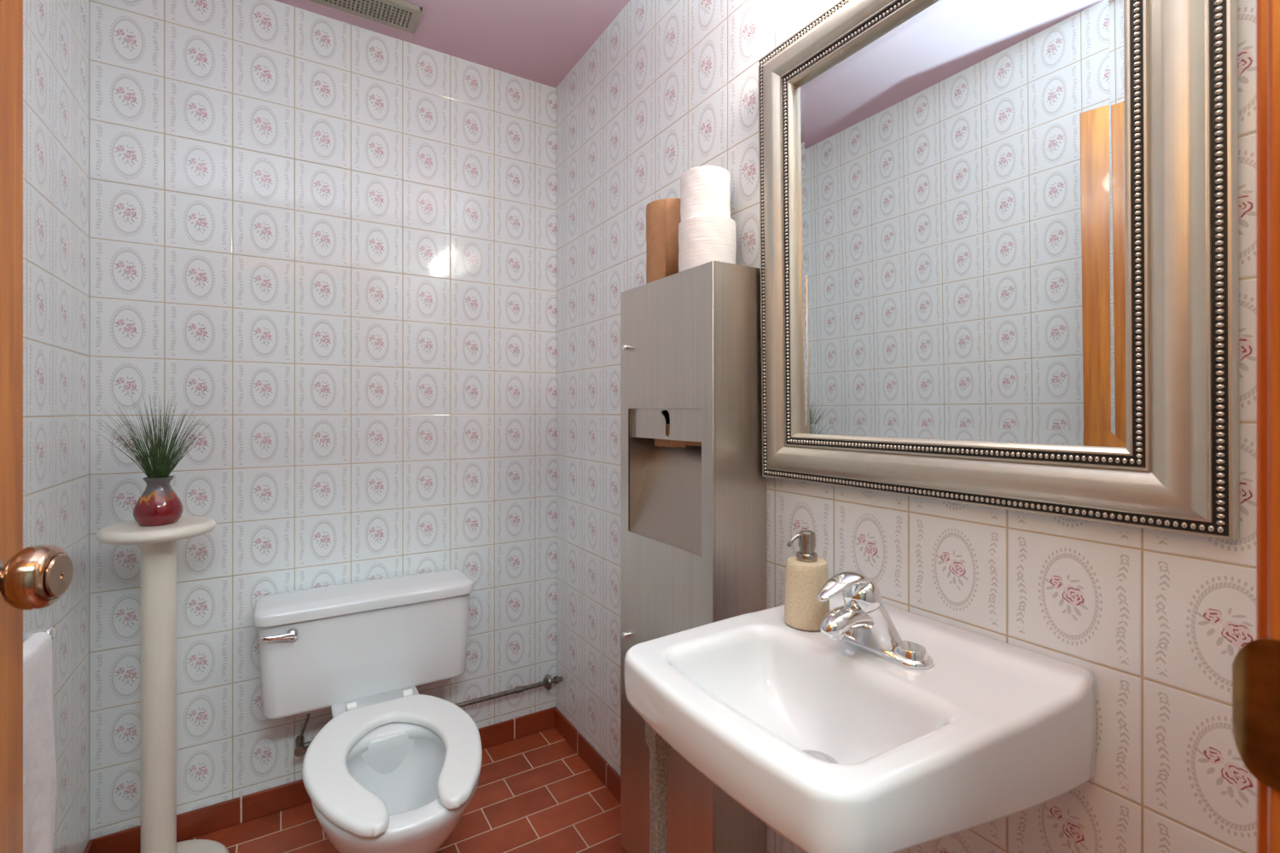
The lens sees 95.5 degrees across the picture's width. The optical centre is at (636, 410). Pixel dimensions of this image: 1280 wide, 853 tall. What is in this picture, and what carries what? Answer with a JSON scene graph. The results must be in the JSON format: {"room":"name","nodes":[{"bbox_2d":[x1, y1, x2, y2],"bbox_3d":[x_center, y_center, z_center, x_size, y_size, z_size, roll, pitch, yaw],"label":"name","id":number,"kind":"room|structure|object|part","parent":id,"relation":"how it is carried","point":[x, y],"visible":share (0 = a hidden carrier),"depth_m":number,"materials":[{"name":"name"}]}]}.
{"room":"public restroom","nodes":[
{"label":"public restroom","id":0,"kind":"room"},
{"bbox_2d":[23,0,89,852],"bbox_3d":[-0.926,-0.064,0.588,0.120,2.492,2.069,0,0,-31],"label":"wall","id":1,"kind":"structure","parent":0,"point":[56,32],"depth_m":1.31,"materials":[{"name":"tile"}]},
{"bbox_2d":[0,0,73,852],"bbox_3d":[-0.442,0.181,0.212,0.092,1.978,0.683,0,0,-18],"label":"door","id":2,"kind":"structure","parent":1,"relation":"in","point":[32,578],"depth_m":0.51,"materials":[{"name":"brown wood"}]},
{"bbox_3d":[-0.515,0.139,0.482,0.056,0.060,0.060,0,0,-18],"label":"handle","id":3,"kind":"part","parent":2,"relation":"part of","materials":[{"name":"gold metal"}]},
{"bbox_2d":[23,626,56,641],"bbox_3d":[-0.994,0.406,0.880,0.069,0.044,0.432,0,0,-31],"label":"towel bar","id":4,"kind":"object","parent":1,"relation":"attached to","point":[51,631],"visible":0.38,"depth_m":1.05,"materials":[{"name":"silver metal"}]},
{"bbox_2d":[23,632,56,852],"bbox_3d":[-0.977,0.676,0.904,0.051,0.568,0.323,0,0,-31],"label":"towel","id":5,"kind":"object","parent":4,"relation":"hanging from","point":[39,763],"visible":0.57,"depth_m":0.98,"materials":[{"name":"white fabric"}]},
{"bbox_2d":[83,841,93,852],"bbox_3d":[-0.902,1.145,0.671,0.009,0.074,1.935,0,0,-31],"label":"baseboard","id":6,"kind":"structure","parent":1,"relation":"attached to","point":[89,849],"depth_m":1.48,"materials":[{"name":"tile"}]},
{"bbox_2d":[89,0,555,840],"bbox_3d":[-0.885,-0.064,1.884,1.541,2.492,0.100,0,0,-31],"label":"wall","id":7,"kind":"structure","parent":0,"point":[331,241],"depth_m":1.74,"materials":[{"name":"tile"}]},
{"bbox_2d":[88,706,556,852],"bbox_3d":[-0.857,1.145,1.838,1.301,0.074,0.009,0,0,-31],"label":"baseboard","id":8,"kind":"structure","parent":7,"relation":"attached to","point":[200,822],"depth_m":1.68,"materials":[{"name":"tile"}]},
{"bbox_2d":[293,674,562,756],"bbox_3d":[-0.636,0.919,1.911,0.846,0.180,0.093,0,0,-31],"label":"pipe","id":9,"kind":"object","parent":7,"relation":"attached to","point":[300,747],"visible":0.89,"depth_m":1.99,"materials":[{"name":"metal"}]},
{"bbox_3d":[-0.970,0.982,1.677,0.032,0.030,0.008,0,0,-31],"label":"valve handle","id":10,"kind":"part","parent":9,"relation":"part of","materials":[{"name":"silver metal"}]},
{"bbox_2d":[183,727,627,852],"bbox_3d":[0.028,1.222,0.146,2.800,0.080,4.019,0,0,-31],"label":"floor","id":11,"kind":"structure","parent":0,"point":[534,794],"depth_m":1.70,"materials":[{"name":"tile"}]},
{"bbox_2d":[95,516,229,852],"bbox_3d":[-1.181,0.730,1.437,0.290,0.902,0.290,0,0,-31],"label":"plant stand","id":12,"kind":"object","parent":11,"relation":"on","point":[158,544],"visible":0.91,"depth_m":1.41,"materials":[{"name":"beige paint"}]},
{"bbox_2d":[132,476,183,526],"bbox_3d":[-1.179,0.221,1.434,0.097,0.116,0.097,0,0,-31],"label":"vase","id":13,"kind":"object","parent":12,"relation":"on","point":[159,504],"visible":0.96,"depth_m":1.41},
{"bbox_2d":[74,391,218,478],"bbox_3d":[-1.179,0.072,1.420,0.204,0.245,0.220,0,0,-3],"label":"bunch","id":14,"kind":"object","parent":13,"relation":"in","point":[161,465],"visible":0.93,"depth_m":1.43,"materials":[{"name":"green plant"}]},
{"bbox_2d":[253,569,482,852],"bbox_3d":[-0.638,0.854,1.479,0.580,0.654,0.815,0,0,-31],"label":"toilet","id":15,"kind":"object","parent":11,"relation":"on","point":[395,768],"visible":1,"depth_m":1.54,"materials":[{"name":"ceramic"}]},
{"bbox_3d":[-0.940,0.598,1.524,0.075,0.021,0.016,0,0,-39],"label":"flush lever","id":16,"kind":"part","parent":15,"relation":"part of","materials":[{"name":"silver metal"}]},
{"bbox_3d":[-0.917,0.597,1.549,0.034,0.034,0.022,0,0,-31],"label":"flush handle","id":17,"kind":"part","parent":15,"relation":"part of","materials":[{"name":"silver metal"}]},
{"bbox_3d":[-0.796,0.547,1.739,0.580,0.039,0.206,0,0,-31],"label":"tank lid","id":18,"kind":"part","parent":15,"relation":"part of","materials":[{"name":"ceramic"}]},
{"bbox_3d":[-0.799,0.702,1.743,0.560,0.269,0.188,0,0,-31],"label":"tank","id":19,"kind":"part","parent":15,"relation":"part of","materials":[{"name":"ceramic"}]},
{"bbox_3d":[-0.556,0.792,1.349,0.379,0.023,0.508,0,0,-31],"label":"seat","id":20,"kind":"part","parent":15,"relation":"part of","materials":[{"name":"white plastic"}]},
{"bbox_2d":[274,0,630,87],"bbox_3d":[-0.320,-1.260,0.958,1.301,0.100,2.069,0,0,-31],"label":"ceiling","id":21,"kind":"structure","parent":0,"point":[538,41],"depth_m":1.84,"materials":[{"name":"paint"}]},
{"bbox_2d":[308,0,422,34],"bbox_3d":[-0.802,-1.203,1.717,0.300,0.014,0.120,0,0,-31],"label":"ceiling vent","id":22,"kind":"object","parent":21,"relation":"in","point":[400,14],"visible":1,"depth_m":1.74,"materials":[{"name":"beige paint"}]},
{"bbox_2d":[555,0,1256,852],"bbox_3d":[0.287,-0.064,1.329,0.120,2.492,2.069,0,0,-31],"label":"wall","id":23,"kind":"structure","parent":0,"point":[1160,621],"depth_m":0.98,"materials":[{"name":"tile"}]},
{"bbox_2d":[554,708,620,802],"bbox_3d":[0.202,1.145,1.345,0.009,0.074,1.935,0,0,-31],"label":"baseboard","id":24,"kind":"structure","parent":23,"relation":"attached to","point":[606,774],"depth_m":1.92,"materials":[{"name":"tile"}]},
{"bbox_2d":[620,260,766,852],"bbox_3d":[0.112,0.399,1.347,0.158,1.396,0.369,0,0,-31],"label":"cabinet","id":25,"kind":"object","parent":23,"relation":"attached to","point":[693,519],"visible":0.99,"depth_m":1.24,"materials":[{"name":"silver metal"}]},
{"bbox_3d":[-0.027,0.553,1.434,0.013,0.015,0.015,0,0,-31],"label":"latch knob","id":26,"kind":"part","parent":25,"relation":"part of","materials":[{"name":"silver metal"}]},
{"bbox_3d":[-0.027,-0.156,1.434,0.013,0.015,0.015,0,0,-31],"label":"latch knob","id":27,"kind":"part","parent":25,"relation":"part of","materials":[{"name":"silver metal"}]},
{"bbox_2d":[645,197,680,283],"bbox_3d":[0.083,-0.396,1.399,0.121,0.193,0.124,0,0,-31],"label":"paper towel roll","id":28,"kind":"object","parent":25,"relation":"on","point":[663,218],"visible":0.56,"depth_m":1.35,"materials":[{"name":"brown paper"}]},
{"bbox_2d":[632,408,701,442],"bbox_3d":[0.104,0.030,1.342,0.093,0.070,0.294,0,0,-31],"label":"dispenser","id":29,"kind":"object","parent":25,"relation":"on","point":[648,425],"depth_m":1.32,"materials":[{"name":"silver metal"}]},
{"bbox_3d":[0.058,0.399,1.314,0.005,1.396,0.369,0,0,-31],"label":"panel","id":30,"kind":"part","parent":25,"relation":"part of","materials":[{"name":"silver metal"}]},
{"bbox_2d":[654,424,701,448],"bbox_3d":[0.094,0.058,1.293,0.006,0.056,0.200,0,0,-31],"label":"paper towel","id":31,"kind":"object","parent":25,"relation":"in","point":[666,443],"visible":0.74,"depth_m":1.32,"materials":[{"name":"brown paper"}]},
{"bbox_2d":[678,215,736,272],"bbox_3d":[0.155,-0.355,1.282,0.128,0.112,0.127,0,0,-31],"label":"toilet roll","id":32,"kind":"object","parent":25,"relation":"on","point":[702,240],"visible":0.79,"depth_m":1.23,"materials":[{"name":"paper"}]},
{"bbox_2d":[680,165,730,221],"bbox_3d":[0.152,-0.465,1.283,0.111,0.108,0.110,0,0,-31],"label":"toilet roll","id":33,"kind":"object","parent":32,"relation":"on","point":[705,190],"visible":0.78,"depth_m":1.24,"materials":[{"name":"paper"}]},
{"bbox_2d":[623,591,1096,852],"bbox_3d":[0.264,0.755,0.791,0.477,0.853,0.431,0,0,-31],"label":"sink","id":34,"kind":"object","parent":23,"relation":"attached to","point":[834,746],"visible":0.99,"depth_m":0.70,"materials":[{"name":"white ceramic"}]},
{"bbox_3d":[0.031,0.808,0.836,0.019,0.748,0.019,0,0,-31],"label":"leg","id":35,"kind":"part","parent":34,"relation":"part of","materials":[{"name":"metal"}]},
{"bbox_2d":[784,529,829,631],"bbox_3d":[0.274,0.268,0.936,0.071,0.150,0.071,0,0,-31],"label":"soap dispenser","id":36,"kind":"object","parent":34,"relation":"on","point":[806,573],"visible":0.88,"depth_m":0.91,"materials":[{"name":"beige stone"}]},
{"bbox_2d":[816,570,933,669],"bbox_3d":[0.309,0.284,0.818,0.152,0.118,0.158,0,0,-31],"label":"faucet","id":37,"kind":"object","parent":34,"relation":"on","point":[864,622],"visible":1,"depth_m":0.80,"materials":[{"name":"silver metal"}]},
{"bbox_3d":[0.284,0.240,0.803,0.093,0.030,0.037,0,0,-31],"label":"lever","id":38,"kind":"part","parent":37,"relation":"part of","materials":[{"name":"silver metal"}]},
{"bbox_3d":[0.304,0.298,0.815,0.120,0.053,0.044,0,0,-31],"label":"spout","id":39,"kind":"part","parent":37,"relation":"part of","materials":[{"name":"silver metal"}]},
{"bbox_3d":[0.350,0.339,0.843,0.054,0.008,0.158,0,0,-31],"label":"plate","id":40,"kind":"part","parent":37,"relation":"part of","materials":[{"name":"silver metal"}]},
{"bbox_2d":[757,0,1239,541],"bbox_3d":[0.443,-0.295,0.912,0.046,0.865,0.705,0,0,-31],"label":"wall mirror","id":41,"kind":"object","parent":23,"relation":"attached to","point":[999,269],"visible":1,"depth_m":0.81,"materials":[{"name":"silver glass"}]},
{"bbox_2d":[797,0,1126,448],"bbox_3d":[0.453,-0.295,0.918,0.002,0.682,0.522,-1,1,-31],"label":"mirror glass","id":42,"kind":"object","parent":41,"relation":"attached to","point":[962,241],"depth_m":0.86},
{"bbox_3d":[0.187,-0.064,0.129,1.301,2.492,0.125,0,0,-31],"label":"wall","id":43,"kind":"structure","parent":0,"visible":0},
{"bbox_2d":[1232,0,1279,852],"bbox_3d":[0.362,0.142,0.240,0.075,2.080,0.152,0,0,-31],"label":"trim","id":44,"kind":"structure","parent":43,"relation":"attached to","point":[1256,666],"depth_m":0.28,"materials":[{"name":"orange wood"}]},
{"bbox_3d":[0.309,0.143,0.261,0.006,0.070,0.063,0,0,-27],"label":"strike plate","id":45,"kind":"part","parent":44,"relation":"part of","materials":[{"name":"gold metal"}]}
]}

